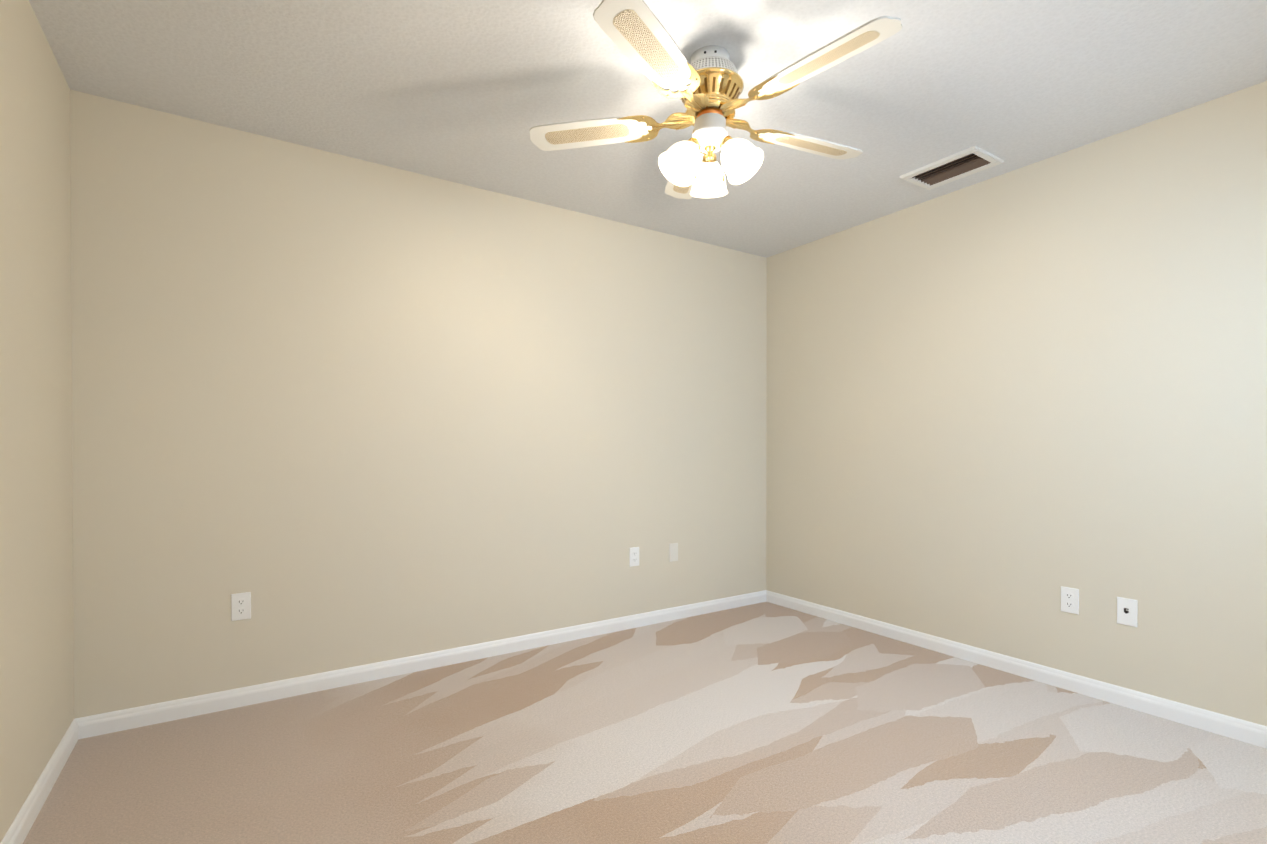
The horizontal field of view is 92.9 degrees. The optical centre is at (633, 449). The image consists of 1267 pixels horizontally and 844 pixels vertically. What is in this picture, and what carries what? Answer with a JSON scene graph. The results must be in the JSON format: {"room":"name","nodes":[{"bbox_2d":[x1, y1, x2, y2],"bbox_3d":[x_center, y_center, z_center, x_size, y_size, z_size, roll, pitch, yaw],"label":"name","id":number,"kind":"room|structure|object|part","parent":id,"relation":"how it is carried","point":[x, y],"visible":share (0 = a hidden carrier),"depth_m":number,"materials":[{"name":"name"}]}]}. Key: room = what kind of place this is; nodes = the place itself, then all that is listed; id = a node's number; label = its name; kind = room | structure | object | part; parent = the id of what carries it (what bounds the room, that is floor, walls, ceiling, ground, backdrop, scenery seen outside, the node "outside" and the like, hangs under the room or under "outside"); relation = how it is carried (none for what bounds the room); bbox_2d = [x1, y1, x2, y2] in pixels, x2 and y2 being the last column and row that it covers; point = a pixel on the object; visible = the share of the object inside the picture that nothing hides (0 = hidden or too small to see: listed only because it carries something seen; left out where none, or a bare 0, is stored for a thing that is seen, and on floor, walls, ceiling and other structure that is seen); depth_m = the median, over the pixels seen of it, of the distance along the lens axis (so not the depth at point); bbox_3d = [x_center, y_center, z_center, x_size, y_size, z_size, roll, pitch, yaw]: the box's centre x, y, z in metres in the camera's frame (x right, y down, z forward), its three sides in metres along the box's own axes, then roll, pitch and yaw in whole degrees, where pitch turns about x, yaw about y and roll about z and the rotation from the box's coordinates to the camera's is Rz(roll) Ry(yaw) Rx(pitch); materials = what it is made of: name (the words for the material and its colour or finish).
{"room":"empty bedroom","nodes":[
{"label":"empty bedroom","id":0,"kind":"room"},
{"bbox_2d":[0,0,73,842],"bbox_3d":[-1.207,-0.119,0.788,0.120,2.440,3.693,0,0,-33],"label":"wall","id":1,"kind":"structure","parent":0,"point":[36,616],"depth_m":1.83,"materials":[{"name":"paint"}]},
{"bbox_2d":[0,719,77,843],"bbox_3d":[-1.151,1.062,0.833,0.014,0.077,3.453,0,0,-33],"label":"baseboard","id":2,"kind":"structure","parent":1,"relation":"attached to","point":[23,821],"depth_m":1.85,"materials":[{"name":"white wood"}]},
{"bbox_2d":[70,89,766,718],"bbox_3d":[-0.615,-0.136,3.321,3.902,2.440,0.120,0,0,-33],"label":"wall","id":3,"kind":"structure","parent":0,"point":[332,411],"depth_m":2.83,"materials":[{"name":"paint"}]},
{"bbox_2d":[231,592,250,620],"bbox_3d":[-1.666,0.666,2.555,0.070,0.114,0.008,0,0,-33],"label":"outlet","id":4,"kind":"object","parent":3,"relation":"attached to","point":[240,606],"visible":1,"depth_m":2.55,"materials":[{"name":"white plastic"}]},
{"bbox_2d":[75,590,765,738],"bbox_3d":[-0.578,1.046,3.273,3.662,0.077,0.014,0,0,-33],"label":"baseboard","id":5,"kind":"structure","parent":3,"relation":"attached to","point":[122,720],"depth_m":2.83,"materials":[{"name":"white wood"}]},
{"bbox_2d":[629,547,638,566],"bbox_3d":[0.007,0.651,3.661,0.070,0.114,0.008,0,0,-33],"label":"outlet","id":6,"kind":"object","parent":3,"relation":"attached to","point":[633,556],"visible":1,"depth_m":3.66,"materials":[{"name":"white plastic"}]},
{"bbox_2d":[669,543,677,561],"bbox_3d":[0.253,0.652,3.828,0.070,0.114,0.011,0,0,-33],"label":"outlet","id":7,"kind":"object","parent":3,"relation":"attached to","point":[673,551],"visible":1,"depth_m":3.82,"materials":[{"name":"white plastic"}]},
{"bbox_2d":[23,602,1266,843],"bbox_3d":[0.370,1.144,1.839,3.902,0.100,3.693,0,0,-33],"label":"floor","id":8,"kind":"structure","parent":0,"point":[765,722],"depth_m":2.12,"materials":[{"name":"carpet"}]},
{"bbox_2d":[29,0,1266,257],"bbox_3d":[0.370,-1.396,1.822,3.902,0.100,3.693,0,0,-33],"label":"ceiling","id":9,"kind":"structure","parent":0,"point":[469,92],"depth_m":2.21,"materials":[{"name":"white paint"}]},
{"bbox_2d":[529,0,902,198],"bbox_3d":[0.301,-1.123,2.063,1.245,0.449,1.241,0,0,-33],"label":"fan","id":10,"kind":"object","parent":9,"relation":"hanging from","point":[705,86],"visible":1,"depth_m":2.00,"materials":[{"name":"white wood"}]},
{"bbox_3d":[-0.156,-1.138,2.165,0.453,0.007,0.130,0,-11,12],"label":"blade","id":11,"kind":"part","parent":10,"relation":"part of","materials":[{"name":"white wood"}]},
{"bbox_3d":[0.048,-1.135,1.703,0.130,0.007,0.453,-12,-6,30],"label":"blade","id":12,"kind":"part","parent":10,"relation":"part of","materials":[{"name":"white wood"}]},
{"bbox_3d":[0.173,-0.987,2.034,0.140,0.116,0.140,36,-14,-11],"label":"lamp shade","id":13,"kind":"part","parent":10,"relation":"part of","materials":[{"name":"white glass"}]},
{"bbox_3d":[0.221,-1.140,2.501,0.130,0.007,0.453,11,-1,-6],"label":"blade","id":14,"kind":"part","parent":10,"relation":"part of","materials":[{"name":"white"}]},
{"bbox_3d":[0.273,-0.988,2.174,0.140,0.116,0.140,27,46,35],"label":"lamp shade","id":15,"kind":"part","parent":10,"relation":"part of","materials":[{"name":"white glass"}]},
{"bbox_3d":[0.264,-1.195,2.074,0.227,0.306,0.227,0,0,-33],"label":"motor","id":16,"kind":"part","parent":10,"relation":"part of","materials":[{"name":"gold metal"}]},
{"bbox_3d":[0.344,-0.987,2.018,0.140,0.116,0.140,-34,-20,9],"label":"lamp shade","id":17,"kind":"part","parent":10,"relation":"part of","materials":[{"name":"white glass"}]},
{"bbox_3d":[0.657,-1.139,2.247,0.453,0.007,0.130,0,11,-24],"label":"blade","id":18,"kind":"part","parent":10,"relation":"part of","materials":[{"name":"white wood"}]},
{"label":"blade","id":19,"kind":"part","parent":10,"relation":"part of","materials":[{"name":"white wood"}]},
{"bbox_2d":[900,145,1003,189],"bbox_3d":[1.524,-1.347,2.895,0.255,0.013,0.365,0,0,-33],"label":"ceiling vent","id":20,"kind":"object","parent":9,"relation":"in","point":[959,165],"visible":0.96,"depth_m":2.88,"materials":[{"name":"white metal"}]},
{"bbox_2d":[766,81,1266,725],"bbox_3d":[1.948,-0.133,2.874,0.120,2.440,3.693,0,0,-33],"label":"wall","id":21,"kind":"structure","parent":0,"point":[1002,409],"depth_m":2.77,"materials":[{"name":"paint"}]},
{"bbox_2d":[766,590,1266,748],"bbox_3d":[1.892,1.048,2.845,0.014,0.077,3.453,0,0,-33],"label":"baseboard","id":22,"kind":"structure","parent":21,"relation":"attached to","point":[1224,725],"depth_m":2.76,"materials":[{"name":"white wood"}]},
{"bbox_2d":[1061,586,1078,614],"bbox_3d":[1.974,0.682,2.724,0.008,0.114,0.070,0,0,-33],"label":"outlet","id":23,"kind":"object","parent":21,"relation":"attached to","point":[1069,600],"visible":1,"depth_m":2.72,"materials":[{"name":"white plastic"}]},
{"bbox_2d":[1117,597,1137,626],"bbox_3d":[2.089,0.687,2.549,0.009,0.114,0.070,0,0,-33],"label":"outlet","id":24,"kind":"object","parent":21,"relation":"attached to","point":[1127,610],"visible":1,"depth_m":2.55,"materials":[{"name":"white plastic"}]}
]}

